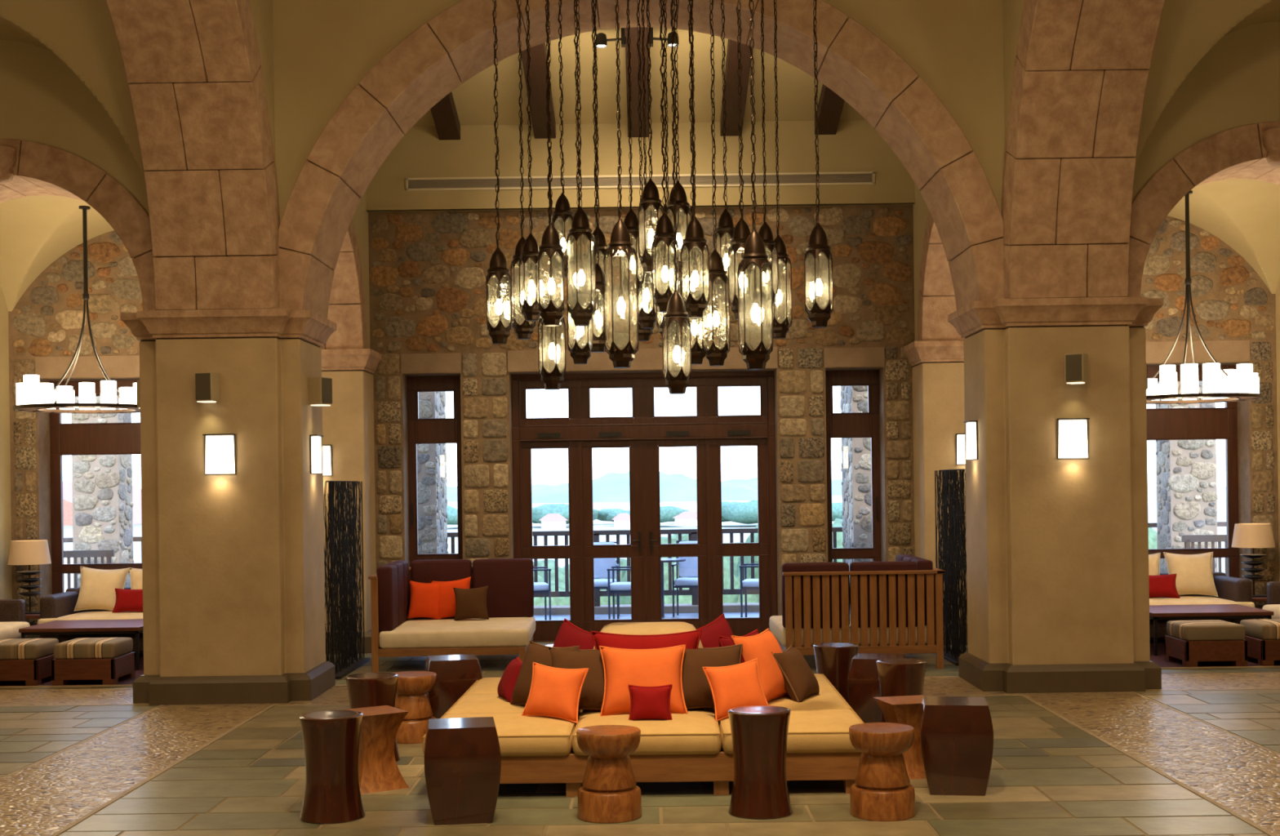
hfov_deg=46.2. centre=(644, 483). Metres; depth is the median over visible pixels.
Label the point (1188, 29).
ceiling
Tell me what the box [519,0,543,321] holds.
lantern pendant
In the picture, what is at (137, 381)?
wall speaker
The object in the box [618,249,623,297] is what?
bulb socket
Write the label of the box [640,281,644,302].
bulb socket
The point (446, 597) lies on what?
throw pillow
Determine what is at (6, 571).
wall
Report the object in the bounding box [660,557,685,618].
table
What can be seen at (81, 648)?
cushion
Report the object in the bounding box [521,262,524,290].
bulb socket
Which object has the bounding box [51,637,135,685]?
ottoman
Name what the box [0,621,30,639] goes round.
seat cushion
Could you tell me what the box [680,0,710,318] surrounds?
lantern pendant
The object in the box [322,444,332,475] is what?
wall sconce
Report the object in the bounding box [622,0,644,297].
lantern pendant
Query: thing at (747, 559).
shrub
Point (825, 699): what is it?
seat cushion
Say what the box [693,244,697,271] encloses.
bulb socket
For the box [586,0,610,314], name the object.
lantern pendant
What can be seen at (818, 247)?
lantern pendant
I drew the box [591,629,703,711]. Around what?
throw pillow
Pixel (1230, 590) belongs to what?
wicker sofa
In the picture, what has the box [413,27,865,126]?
ceiling
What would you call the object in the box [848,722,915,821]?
stool
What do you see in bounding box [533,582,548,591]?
seat cushion
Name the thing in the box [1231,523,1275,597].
table lamp
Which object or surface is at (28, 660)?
ottoman
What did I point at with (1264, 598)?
side table
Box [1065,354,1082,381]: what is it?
grille
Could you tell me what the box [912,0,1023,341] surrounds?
wall
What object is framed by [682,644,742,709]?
throw pillow
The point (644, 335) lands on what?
lantern pendant
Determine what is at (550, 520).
house
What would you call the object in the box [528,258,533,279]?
bulb socket
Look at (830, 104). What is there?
ceiling beam
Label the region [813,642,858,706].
stool
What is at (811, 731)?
seat cushion
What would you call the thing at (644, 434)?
door
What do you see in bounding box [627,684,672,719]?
throw pillow
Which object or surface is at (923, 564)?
cushion
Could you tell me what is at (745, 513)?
tree
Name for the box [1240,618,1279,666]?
ottoman
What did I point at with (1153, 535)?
shrub
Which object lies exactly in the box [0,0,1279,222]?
vaulted ceiling
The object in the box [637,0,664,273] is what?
lantern pendant
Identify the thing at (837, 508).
tree
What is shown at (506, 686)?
throw pillow
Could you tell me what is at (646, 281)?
bulb socket
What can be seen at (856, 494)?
pier
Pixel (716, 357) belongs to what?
lantern pendant
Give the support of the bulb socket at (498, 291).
attached to the lantern pendant at (498, 269)
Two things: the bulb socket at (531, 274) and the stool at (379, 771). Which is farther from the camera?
the bulb socket at (531, 274)
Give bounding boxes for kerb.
[533,602,759,615]
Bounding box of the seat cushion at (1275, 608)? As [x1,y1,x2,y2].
[1262,604,1279,618]
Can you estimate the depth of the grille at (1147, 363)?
12.05 m
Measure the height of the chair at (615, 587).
0.951 m
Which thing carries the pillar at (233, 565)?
on the floor
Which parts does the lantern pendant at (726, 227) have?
chain, frame, bulb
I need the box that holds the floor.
[0,612,1279,835]
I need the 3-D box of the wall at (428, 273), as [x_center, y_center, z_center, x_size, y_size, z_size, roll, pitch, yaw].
[-0.010,-0.750,15.790,13.800,4.800,0.520,-1,0,0]
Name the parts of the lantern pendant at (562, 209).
chain, glass, frame, bulb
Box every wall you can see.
[0,284,12,599]
[8,204,1279,638]
[248,0,369,348]
[365,120,915,212]
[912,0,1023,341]
[1275,276,1279,581]
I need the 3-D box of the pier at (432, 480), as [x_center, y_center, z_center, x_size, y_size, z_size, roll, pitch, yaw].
[-3.013,-0.565,19.101,0.890,4.687,1.042,-1,0,0]
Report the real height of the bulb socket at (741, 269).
0.182 m
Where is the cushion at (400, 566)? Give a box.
[386,562,404,626]
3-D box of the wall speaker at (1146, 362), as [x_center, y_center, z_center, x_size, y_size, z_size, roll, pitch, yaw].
[3.963,-0.861,12.117,0.158,0.228,0.144,-1,0,5]
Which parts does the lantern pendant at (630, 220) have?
chain, bulb, frame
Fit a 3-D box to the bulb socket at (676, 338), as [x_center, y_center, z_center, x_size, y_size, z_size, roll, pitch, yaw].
[0.197,-0.936,9.190,0.028,0.182,0.028,-1,0,-18]
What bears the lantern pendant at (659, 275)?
hanging from the ceiling at (474, 100)
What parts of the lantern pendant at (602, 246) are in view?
chain, frame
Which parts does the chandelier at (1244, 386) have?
lamp shade, lamp shade, lamp shade, hanger rod, hanger rod, stem, lamp shade, lamp shade, hanger rod, hanger rod, lamp shade, lamp shade, lamp shade, lamp shade, lamp shade, lamp shade, lamp shade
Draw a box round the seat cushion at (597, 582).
[594,578,616,586]
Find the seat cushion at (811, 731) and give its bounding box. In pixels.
[717,708,862,753]
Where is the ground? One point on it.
(598, 525)
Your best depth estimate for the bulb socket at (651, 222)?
10.18 m
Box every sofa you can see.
[37,586,143,653]
[368,558,535,672]
[768,554,945,669]
[1149,572,1255,639]
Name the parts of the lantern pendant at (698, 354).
chain, glass, bulb, frame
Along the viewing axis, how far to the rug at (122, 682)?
12.85 m
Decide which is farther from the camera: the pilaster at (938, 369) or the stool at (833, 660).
the pilaster at (938, 369)
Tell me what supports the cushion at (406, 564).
on the sofa at (509, 628)
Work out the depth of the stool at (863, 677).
9.90 m
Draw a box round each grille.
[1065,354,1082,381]
[1146,363,1147,388]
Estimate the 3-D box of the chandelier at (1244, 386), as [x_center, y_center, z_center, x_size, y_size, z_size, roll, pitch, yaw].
[4.962,-1.715,13.700,1.260,1.907,1.260,-1,0,0]
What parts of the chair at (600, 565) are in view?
seat frame, leg, leg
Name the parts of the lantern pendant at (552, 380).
chain, frame, glass, bulb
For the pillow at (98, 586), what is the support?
on the wicker sofa at (61, 606)
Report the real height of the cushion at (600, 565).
0.454 m
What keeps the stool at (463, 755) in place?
on the floor
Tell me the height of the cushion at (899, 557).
0.579 m
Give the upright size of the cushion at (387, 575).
0.579 m
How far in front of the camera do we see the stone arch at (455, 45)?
11.71 m
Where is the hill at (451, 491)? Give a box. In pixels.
[446,484,546,501]
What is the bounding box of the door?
[511,370,777,642]
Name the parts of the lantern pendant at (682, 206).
chain, frame, bulb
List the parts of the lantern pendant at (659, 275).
chain, frame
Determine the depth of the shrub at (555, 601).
25.59 m
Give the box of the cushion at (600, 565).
[593,542,615,577]
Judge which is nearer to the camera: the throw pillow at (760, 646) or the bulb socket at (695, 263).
the throw pillow at (760, 646)
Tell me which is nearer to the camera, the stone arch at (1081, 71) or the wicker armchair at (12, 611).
the stone arch at (1081, 71)
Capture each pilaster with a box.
[321,348,381,653]
[903,340,968,645]
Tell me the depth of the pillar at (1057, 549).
11.60 m
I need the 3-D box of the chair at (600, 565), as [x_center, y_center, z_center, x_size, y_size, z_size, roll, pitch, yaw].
[-0.583,1.213,18.913,0.535,0.951,0.505,-1,0,0]
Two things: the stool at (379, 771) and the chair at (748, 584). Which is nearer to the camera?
the stool at (379, 771)
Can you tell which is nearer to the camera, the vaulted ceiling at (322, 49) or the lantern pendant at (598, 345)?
the lantern pendant at (598, 345)
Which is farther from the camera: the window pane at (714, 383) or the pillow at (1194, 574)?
the window pane at (714, 383)
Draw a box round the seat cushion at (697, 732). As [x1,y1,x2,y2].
[572,710,721,755]
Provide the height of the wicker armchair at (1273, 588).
0.650 m
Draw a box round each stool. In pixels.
[299,710,365,824]
[340,705,408,794]
[345,672,399,761]
[391,671,436,743]
[424,653,482,718]
[424,716,501,825]
[576,724,641,823]
[728,705,793,819]
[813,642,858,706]
[848,653,905,723]
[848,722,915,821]
[873,694,926,779]
[875,657,926,722]
[919,696,993,795]
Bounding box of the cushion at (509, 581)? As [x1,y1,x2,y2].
[472,558,533,617]
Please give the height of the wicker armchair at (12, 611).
0.650 m
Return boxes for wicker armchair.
[0,599,30,639]
[1262,581,1279,618]
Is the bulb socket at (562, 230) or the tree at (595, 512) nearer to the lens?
the bulb socket at (562, 230)
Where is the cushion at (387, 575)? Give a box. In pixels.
[376,564,398,631]
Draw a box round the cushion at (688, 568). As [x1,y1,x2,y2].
[679,541,697,577]
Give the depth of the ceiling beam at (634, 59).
14.32 m
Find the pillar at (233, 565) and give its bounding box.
[120,254,336,705]
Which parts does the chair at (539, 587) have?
arm, seat frame, arm, leg, leg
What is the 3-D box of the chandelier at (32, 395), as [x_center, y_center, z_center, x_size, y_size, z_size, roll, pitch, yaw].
[-5.093,-1.601,13.700,1.260,1.857,1.260,-1,0,0]
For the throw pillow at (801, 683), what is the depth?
8.88 m
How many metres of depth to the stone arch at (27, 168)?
11.73 m
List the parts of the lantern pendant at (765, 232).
chain, frame, bulb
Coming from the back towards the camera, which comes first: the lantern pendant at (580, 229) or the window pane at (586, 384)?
the window pane at (586, 384)
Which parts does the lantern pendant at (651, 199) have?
chain, frame, bulb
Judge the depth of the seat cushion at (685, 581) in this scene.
18.69 m
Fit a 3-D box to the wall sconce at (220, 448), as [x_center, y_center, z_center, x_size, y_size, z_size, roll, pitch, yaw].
[-3.273,-0.230,11.569,0.236,0.310,0.062,-1,0,0]
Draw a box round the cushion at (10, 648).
[0,638,58,659]
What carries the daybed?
on the floor
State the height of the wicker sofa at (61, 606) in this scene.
0.610 m
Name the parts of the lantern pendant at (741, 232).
chain, frame, bulb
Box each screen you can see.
[323,480,370,679]
[934,468,968,665]
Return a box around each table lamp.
[7,539,51,613]
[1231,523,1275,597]
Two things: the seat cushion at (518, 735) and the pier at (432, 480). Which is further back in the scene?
the pier at (432, 480)
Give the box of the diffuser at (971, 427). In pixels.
[966,422,976,458]
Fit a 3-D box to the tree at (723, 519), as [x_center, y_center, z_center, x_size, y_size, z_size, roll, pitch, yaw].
[20.197,6.894,370.130,13.744,5.250,13.649,-1,0,0]
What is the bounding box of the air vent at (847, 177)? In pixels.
[405,171,875,191]
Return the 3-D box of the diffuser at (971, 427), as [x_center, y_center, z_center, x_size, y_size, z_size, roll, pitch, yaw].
[2.628,-0.346,12.120,0.050,0.290,0.224,-1,0,0]
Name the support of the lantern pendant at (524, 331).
hanging from the ceiling at (474, 100)
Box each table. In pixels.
[18,618,142,669]
[25,613,39,618]
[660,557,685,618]
[1149,604,1273,655]
[1252,594,1266,618]
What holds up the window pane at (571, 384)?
attached to the door
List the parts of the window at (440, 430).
handle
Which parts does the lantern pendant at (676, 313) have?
chain, frame, bulb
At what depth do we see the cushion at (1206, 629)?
12.91 m
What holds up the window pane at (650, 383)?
attached to the door
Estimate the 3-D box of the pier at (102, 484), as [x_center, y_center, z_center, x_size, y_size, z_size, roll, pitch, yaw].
[-6.919,-0.508,19.152,0.634,4.693,0.557,-1,0,0]
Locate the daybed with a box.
[422,621,864,797]
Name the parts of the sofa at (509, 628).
leg, rail, seat frame, mattress, leg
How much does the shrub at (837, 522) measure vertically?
3.511 m
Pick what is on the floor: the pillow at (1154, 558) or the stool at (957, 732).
the stool at (957, 732)
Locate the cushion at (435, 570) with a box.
[410,559,472,618]
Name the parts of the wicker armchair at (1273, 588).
arm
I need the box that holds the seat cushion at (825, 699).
[714,689,850,711]
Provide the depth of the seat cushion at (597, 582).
18.68 m
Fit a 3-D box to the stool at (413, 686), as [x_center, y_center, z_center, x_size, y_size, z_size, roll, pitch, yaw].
[-1.515,1.456,9.800,0.320,0.431,0.320,-1,0,41]
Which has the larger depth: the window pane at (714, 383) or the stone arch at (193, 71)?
the window pane at (714, 383)
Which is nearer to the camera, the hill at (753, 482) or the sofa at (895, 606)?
the sofa at (895, 606)
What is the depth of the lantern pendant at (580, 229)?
9.63 m
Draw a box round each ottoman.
[0,638,58,685]
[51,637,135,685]
[1164,619,1248,666]
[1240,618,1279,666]
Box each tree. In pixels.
[447,505,457,524]
[532,503,568,524]
[592,508,599,519]
[597,508,623,521]
[606,510,630,521]
[660,506,685,522]
[721,501,731,522]
[721,501,758,524]
[831,502,842,520]
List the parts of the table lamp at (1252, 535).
stem, lamp shade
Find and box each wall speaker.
[136,380,140,408]
[1146,362,1147,389]
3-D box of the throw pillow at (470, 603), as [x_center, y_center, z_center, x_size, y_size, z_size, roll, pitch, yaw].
[-1.650,1.138,14.299,0.354,0.337,0.171,-1,0,3]
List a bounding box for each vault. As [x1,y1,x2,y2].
[0,195,114,311]
[1167,178,1279,293]
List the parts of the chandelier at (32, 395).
lamp shade, lamp shade, lamp shade, lamp shade, lamp shade, lamp shade, hanger rod, hanger rod, stem, lamp shade, lamp shade, hanger rod, hanger rod, lamp shade, lamp shade, lamp shade, lamp shade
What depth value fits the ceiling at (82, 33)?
11.10 m
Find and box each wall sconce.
[195,371,219,402]
[202,433,235,474]
[308,376,332,406]
[309,434,323,473]
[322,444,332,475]
[955,433,964,464]
[963,420,977,459]
[1057,417,1089,458]
[1064,352,1088,384]
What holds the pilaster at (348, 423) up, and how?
on the floor
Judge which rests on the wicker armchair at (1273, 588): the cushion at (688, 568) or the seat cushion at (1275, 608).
the seat cushion at (1275, 608)
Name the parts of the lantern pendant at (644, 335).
chain, bulb, frame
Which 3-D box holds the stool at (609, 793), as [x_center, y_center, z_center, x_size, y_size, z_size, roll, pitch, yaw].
[-0.175,1.437,7.460,0.320,0.431,0.320,-1,0,0]
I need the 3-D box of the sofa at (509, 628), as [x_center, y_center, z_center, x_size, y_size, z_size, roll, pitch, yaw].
[-1.762,1.202,14.105,1.424,0.944,1.430,-1,0,-1]
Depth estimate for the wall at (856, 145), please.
15.44 m
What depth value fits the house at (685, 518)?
347.08 m
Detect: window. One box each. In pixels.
[48,380,142,594]
[407,375,462,567]
[825,369,880,561]
[1146,364,1239,577]
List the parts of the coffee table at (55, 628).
frame, leg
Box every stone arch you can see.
[0,138,155,310]
[106,0,279,310]
[276,0,1005,318]
[320,217,367,349]
[917,210,964,341]
[1001,0,1164,298]
[1126,121,1279,297]
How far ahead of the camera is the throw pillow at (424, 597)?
14.40 m
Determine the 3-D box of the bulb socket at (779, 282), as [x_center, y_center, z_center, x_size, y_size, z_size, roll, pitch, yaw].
[0.992,-1.556,11.087,0.028,0.248,0.028,-1,0,-31]
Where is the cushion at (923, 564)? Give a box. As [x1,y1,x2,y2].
[910,558,933,625]
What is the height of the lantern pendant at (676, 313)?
4.901 m
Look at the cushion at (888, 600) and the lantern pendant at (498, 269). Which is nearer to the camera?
the lantern pendant at (498, 269)
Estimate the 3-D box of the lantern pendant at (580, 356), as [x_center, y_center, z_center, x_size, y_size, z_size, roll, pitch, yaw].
[-0.476,-3.133,10.499,0.158,4.589,0.180,-1,0,-40]
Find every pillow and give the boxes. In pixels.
[73,565,128,611]
[111,588,142,612]
[128,567,142,589]
[407,579,444,619]
[430,576,471,619]
[453,585,488,620]
[497,656,522,702]
[510,640,579,705]
[521,662,588,723]
[546,646,604,710]
[552,617,594,649]
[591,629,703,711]
[599,644,688,715]
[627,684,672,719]
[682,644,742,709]
[696,613,733,648]
[702,657,768,720]
[717,629,758,662]
[730,628,788,702]
[770,644,819,702]
[1148,552,1160,575]
[1148,573,1180,598]
[1163,551,1217,596]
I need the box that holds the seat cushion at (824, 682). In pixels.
[813,673,835,689]
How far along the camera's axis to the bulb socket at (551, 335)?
9.48 m
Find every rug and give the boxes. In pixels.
[0,653,143,688]
[1149,640,1279,669]
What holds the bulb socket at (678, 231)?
attached to the lantern pendant at (682, 206)
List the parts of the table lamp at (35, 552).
lamp shade, stem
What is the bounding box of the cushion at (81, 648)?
[53,637,133,659]
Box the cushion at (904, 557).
[902,555,921,560]
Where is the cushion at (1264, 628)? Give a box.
[1240,618,1279,639]
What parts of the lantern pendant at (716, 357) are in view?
chain, glass, frame, bulb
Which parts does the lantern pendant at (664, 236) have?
chain, glass, bulb, frame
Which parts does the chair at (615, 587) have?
leg, leg, arm, seat frame, arm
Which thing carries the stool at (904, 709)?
on the floor
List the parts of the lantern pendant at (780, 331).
chain, bulb, frame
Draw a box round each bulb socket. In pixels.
[496,280,501,298]
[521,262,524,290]
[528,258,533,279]
[548,257,553,278]
[549,326,554,342]
[560,219,564,237]
[578,235,583,270]
[595,288,599,311]
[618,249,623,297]
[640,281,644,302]
[644,272,648,288]
[648,204,653,229]
[662,242,666,266]
[674,320,679,346]
[675,208,680,233]
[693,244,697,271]
[713,279,717,311]
[724,232,728,253]
[740,246,743,272]
[752,262,757,303]
[777,259,781,289]
[816,254,821,279]
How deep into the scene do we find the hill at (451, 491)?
1013.44 m
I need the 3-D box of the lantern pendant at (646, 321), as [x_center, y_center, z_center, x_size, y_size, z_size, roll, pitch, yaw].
[-0.008,-3.291,11.103,0.158,4.277,0.180,-1,0,-35]
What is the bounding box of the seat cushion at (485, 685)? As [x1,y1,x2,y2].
[465,677,501,693]
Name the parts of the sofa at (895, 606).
leg, mattress, seat frame, rail, leg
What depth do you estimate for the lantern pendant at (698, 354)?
9.99 m
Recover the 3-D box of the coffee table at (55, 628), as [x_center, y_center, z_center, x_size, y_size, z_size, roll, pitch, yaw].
[-5.160,1.510,14.140,1.100,0.390,0.860,-1,0,0]
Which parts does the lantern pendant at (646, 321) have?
chain, frame, bulb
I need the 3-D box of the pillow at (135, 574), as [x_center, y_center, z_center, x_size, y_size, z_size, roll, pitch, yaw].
[-4.986,1.063,15.245,0.519,0.472,0.248,-1,0,-3]
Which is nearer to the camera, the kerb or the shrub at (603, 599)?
the kerb
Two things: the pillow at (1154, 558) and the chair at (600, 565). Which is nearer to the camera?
the pillow at (1154, 558)
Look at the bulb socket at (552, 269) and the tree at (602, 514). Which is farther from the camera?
the tree at (602, 514)
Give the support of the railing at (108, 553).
on the floor
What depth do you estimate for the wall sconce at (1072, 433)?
11.54 m
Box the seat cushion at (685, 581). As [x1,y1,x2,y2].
[674,577,697,586]
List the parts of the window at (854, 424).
handle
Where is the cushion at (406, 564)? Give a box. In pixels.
[392,560,409,622]
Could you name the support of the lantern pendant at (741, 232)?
hanging from the ceiling at (474, 100)
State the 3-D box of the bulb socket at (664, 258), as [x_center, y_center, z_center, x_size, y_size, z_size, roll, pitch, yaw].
[0.131,-1.476,9.539,0.028,0.182,0.028,-1,0,-14]
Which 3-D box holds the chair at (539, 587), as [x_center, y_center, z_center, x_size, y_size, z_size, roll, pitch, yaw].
[-1.416,1.224,18.348,0.506,0.951,0.535,-1,0,-10]
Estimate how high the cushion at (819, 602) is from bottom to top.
0.575 m
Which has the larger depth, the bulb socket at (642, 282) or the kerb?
the kerb
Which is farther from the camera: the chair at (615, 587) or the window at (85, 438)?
the chair at (615, 587)
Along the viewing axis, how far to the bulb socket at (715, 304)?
9.84 m
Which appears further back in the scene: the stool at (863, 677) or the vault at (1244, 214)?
the vault at (1244, 214)
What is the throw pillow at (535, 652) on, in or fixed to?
on the daybed
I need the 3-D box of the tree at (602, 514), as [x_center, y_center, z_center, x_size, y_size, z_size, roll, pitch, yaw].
[-9.026,8.279,400.057,8.927,3.380,8.274,-1,0,0]
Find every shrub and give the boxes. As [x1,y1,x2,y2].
[533,559,569,605]
[561,557,626,604]
[619,533,739,604]
[728,523,759,603]
[831,518,843,562]
[1148,527,1157,549]
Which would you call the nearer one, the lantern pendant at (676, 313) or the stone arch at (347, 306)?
the lantern pendant at (676, 313)
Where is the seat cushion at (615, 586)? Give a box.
[609,582,631,591]
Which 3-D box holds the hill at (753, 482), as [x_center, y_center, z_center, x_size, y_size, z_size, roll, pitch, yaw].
[130.062,3.592,1100.000,200.000,19.727,160.000,-1,0,0]
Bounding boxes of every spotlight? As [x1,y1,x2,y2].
[595,27,626,48]
[648,27,679,47]
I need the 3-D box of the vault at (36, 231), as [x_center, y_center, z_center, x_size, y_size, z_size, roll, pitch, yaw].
[-5.033,-2.367,14.040,3.200,1.228,3.080,-1,0,0]
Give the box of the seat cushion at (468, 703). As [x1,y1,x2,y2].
[446,693,582,717]
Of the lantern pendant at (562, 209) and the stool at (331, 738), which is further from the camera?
the lantern pendant at (562, 209)
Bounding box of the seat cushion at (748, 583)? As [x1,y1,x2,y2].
[742,578,759,587]
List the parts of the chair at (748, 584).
leg, leg, arm, seat frame, arm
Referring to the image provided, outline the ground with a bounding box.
[447,486,1226,573]
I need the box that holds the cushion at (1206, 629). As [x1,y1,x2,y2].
[1166,619,1245,640]
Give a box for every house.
[539,513,567,528]
[612,513,630,527]
[673,511,697,526]
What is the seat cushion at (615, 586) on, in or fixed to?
on the chair at (615, 587)
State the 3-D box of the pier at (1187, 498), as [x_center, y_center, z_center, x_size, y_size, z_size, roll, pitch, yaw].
[6.900,-0.719,19.153,0.636,4.653,0.564,-1,0,0]
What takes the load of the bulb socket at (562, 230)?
attached to the lantern pendant at (562, 209)
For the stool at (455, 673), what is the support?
on the floor
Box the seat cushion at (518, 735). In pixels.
[422,712,578,756]
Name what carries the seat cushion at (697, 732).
on the daybed
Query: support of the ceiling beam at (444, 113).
attached to the ceiling at (474, 100)
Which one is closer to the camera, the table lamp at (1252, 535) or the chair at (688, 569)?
the table lamp at (1252, 535)
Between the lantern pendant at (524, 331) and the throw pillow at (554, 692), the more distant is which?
the lantern pendant at (524, 331)
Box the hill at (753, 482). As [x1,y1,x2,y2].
[720,476,842,495]
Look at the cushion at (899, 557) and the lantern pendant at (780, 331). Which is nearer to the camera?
the lantern pendant at (780, 331)
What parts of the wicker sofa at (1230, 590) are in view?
arm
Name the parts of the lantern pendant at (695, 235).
chain, bulb, frame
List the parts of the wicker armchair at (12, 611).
arm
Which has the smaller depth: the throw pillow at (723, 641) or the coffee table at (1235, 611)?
the throw pillow at (723, 641)
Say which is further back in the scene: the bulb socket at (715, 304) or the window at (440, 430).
the window at (440, 430)
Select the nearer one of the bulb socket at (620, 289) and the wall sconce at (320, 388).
the bulb socket at (620, 289)
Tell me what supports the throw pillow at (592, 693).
on the daybed
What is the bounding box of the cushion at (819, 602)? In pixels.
[781,561,849,628]
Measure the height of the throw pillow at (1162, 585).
0.242 m
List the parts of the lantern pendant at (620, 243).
chain, frame, bulb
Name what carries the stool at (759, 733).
on the floor
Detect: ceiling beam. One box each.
[430,92,460,140]
[521,42,555,138]
[624,26,648,137]
[720,39,751,136]
[814,84,844,134]
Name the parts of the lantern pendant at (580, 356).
chain, frame, bulb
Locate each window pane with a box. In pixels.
[520,379,577,425]
[581,378,641,424]
[644,377,705,423]
[708,377,766,422]
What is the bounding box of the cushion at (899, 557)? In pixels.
[895,554,911,560]
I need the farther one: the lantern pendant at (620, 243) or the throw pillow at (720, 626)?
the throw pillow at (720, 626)
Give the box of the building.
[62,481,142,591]
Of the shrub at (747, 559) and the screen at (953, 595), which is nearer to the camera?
the screen at (953, 595)
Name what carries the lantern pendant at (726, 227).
hanging from the ceiling at (474, 100)
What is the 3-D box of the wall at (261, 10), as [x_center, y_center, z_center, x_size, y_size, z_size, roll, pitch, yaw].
[-3.286,-1.830,10.080,0.880,7.050,10.960,-1,0,0]
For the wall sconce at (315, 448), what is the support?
attached to the pillar at (233, 565)
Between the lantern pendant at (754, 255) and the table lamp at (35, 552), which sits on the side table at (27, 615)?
the table lamp at (35, 552)
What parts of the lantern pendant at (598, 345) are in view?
chain, frame, bulb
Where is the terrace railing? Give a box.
[63,521,1226,606]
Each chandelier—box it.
[12,205,140,413]
[1146,190,1264,404]
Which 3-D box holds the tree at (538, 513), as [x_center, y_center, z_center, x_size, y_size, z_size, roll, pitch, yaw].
[-22.195,7.781,380.650,14.271,5.455,14.535,-1,0,0]
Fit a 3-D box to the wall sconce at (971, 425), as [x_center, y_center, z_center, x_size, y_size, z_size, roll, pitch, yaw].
[2.634,-0.351,12.120,0.062,0.310,0.236,-1,0,0]
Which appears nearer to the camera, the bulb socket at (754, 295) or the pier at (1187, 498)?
the bulb socket at (754, 295)
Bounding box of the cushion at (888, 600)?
[849,560,917,627]
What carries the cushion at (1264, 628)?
on the ottoman at (1262, 636)
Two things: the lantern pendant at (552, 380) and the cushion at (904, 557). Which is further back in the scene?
the cushion at (904, 557)
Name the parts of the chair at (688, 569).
leg, leg, seat frame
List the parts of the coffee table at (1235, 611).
leg, frame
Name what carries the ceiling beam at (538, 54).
attached to the ceiling at (474, 100)
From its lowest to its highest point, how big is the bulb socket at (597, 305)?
0.182 m
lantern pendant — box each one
[485,0,511,344]
[510,0,535,339]
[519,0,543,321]
[537,0,564,326]
[537,0,565,390]
[551,0,574,277]
[566,0,595,326]
[567,0,593,364]
[585,0,610,352]
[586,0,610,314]
[603,0,639,368]
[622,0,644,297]
[631,0,654,341]
[634,0,658,328]
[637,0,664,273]
[651,0,679,312]
[656,0,681,340]
[662,0,691,394]
[665,0,692,279]
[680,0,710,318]
[682,0,706,364]
[701,0,730,366]
[714,0,737,293]
[728,0,756,319]
[737,0,773,369]
[753,0,777,309]
[766,0,792,338]
[804,0,833,328]
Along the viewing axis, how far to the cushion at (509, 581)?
14.61 m
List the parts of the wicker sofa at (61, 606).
arm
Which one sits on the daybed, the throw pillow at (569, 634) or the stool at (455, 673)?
the throw pillow at (569, 634)
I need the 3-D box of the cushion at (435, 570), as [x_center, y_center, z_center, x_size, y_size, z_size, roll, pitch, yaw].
[-1.978,1.025,14.667,0.593,0.576,0.153,-1,0,-2]
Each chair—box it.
[533,566,551,620]
[593,541,619,618]
[606,566,631,619]
[671,540,697,616]
[739,563,759,617]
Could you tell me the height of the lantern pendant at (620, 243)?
4.767 m
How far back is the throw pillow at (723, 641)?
8.76 m
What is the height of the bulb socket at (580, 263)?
0.248 m
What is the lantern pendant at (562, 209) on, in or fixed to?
hanging from the ceiling at (474, 100)
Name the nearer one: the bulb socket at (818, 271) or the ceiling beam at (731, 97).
the bulb socket at (818, 271)
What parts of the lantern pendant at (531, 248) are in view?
chain, frame, bulb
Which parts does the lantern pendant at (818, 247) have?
chain, glass, frame, bulb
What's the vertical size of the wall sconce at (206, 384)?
0.228 m
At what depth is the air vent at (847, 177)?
15.43 m
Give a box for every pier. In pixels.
[71,395,134,587]
[417,391,448,554]
[840,385,872,614]
[1155,381,1217,573]
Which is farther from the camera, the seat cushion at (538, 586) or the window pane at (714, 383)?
the seat cushion at (538, 586)
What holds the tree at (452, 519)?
on the ground
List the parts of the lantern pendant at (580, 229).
chain, glass, frame, bulb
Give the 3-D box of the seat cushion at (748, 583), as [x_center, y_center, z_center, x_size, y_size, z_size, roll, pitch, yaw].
[1.422,1.213,18.453,0.438,0.084,0.488,-1,0,10]
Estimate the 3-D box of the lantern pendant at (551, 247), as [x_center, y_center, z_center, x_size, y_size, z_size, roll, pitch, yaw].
[-0.599,-3.216,9.246,0.158,4.485,0.180,-1,0,-1]
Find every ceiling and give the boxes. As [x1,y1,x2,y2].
[0,0,145,177]
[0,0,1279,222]
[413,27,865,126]
[1134,0,1279,164]
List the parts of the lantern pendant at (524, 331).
chain, frame, bulb, glass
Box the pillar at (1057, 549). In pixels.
[947,296,1164,693]
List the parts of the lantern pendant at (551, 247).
chain, glass, frame, bulb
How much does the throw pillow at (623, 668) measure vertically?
0.384 m
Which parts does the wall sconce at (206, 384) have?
glow panel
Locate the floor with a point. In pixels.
(1197, 754)
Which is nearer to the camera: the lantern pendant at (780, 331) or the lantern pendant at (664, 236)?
the lantern pendant at (664, 236)
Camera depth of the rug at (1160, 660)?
13.12 m
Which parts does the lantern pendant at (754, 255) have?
chain, frame, bulb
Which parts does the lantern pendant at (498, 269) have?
chain, glass, frame, bulb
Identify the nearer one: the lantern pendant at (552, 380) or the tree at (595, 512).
the lantern pendant at (552, 380)
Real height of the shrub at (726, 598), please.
3.517 m
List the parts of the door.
handle, handle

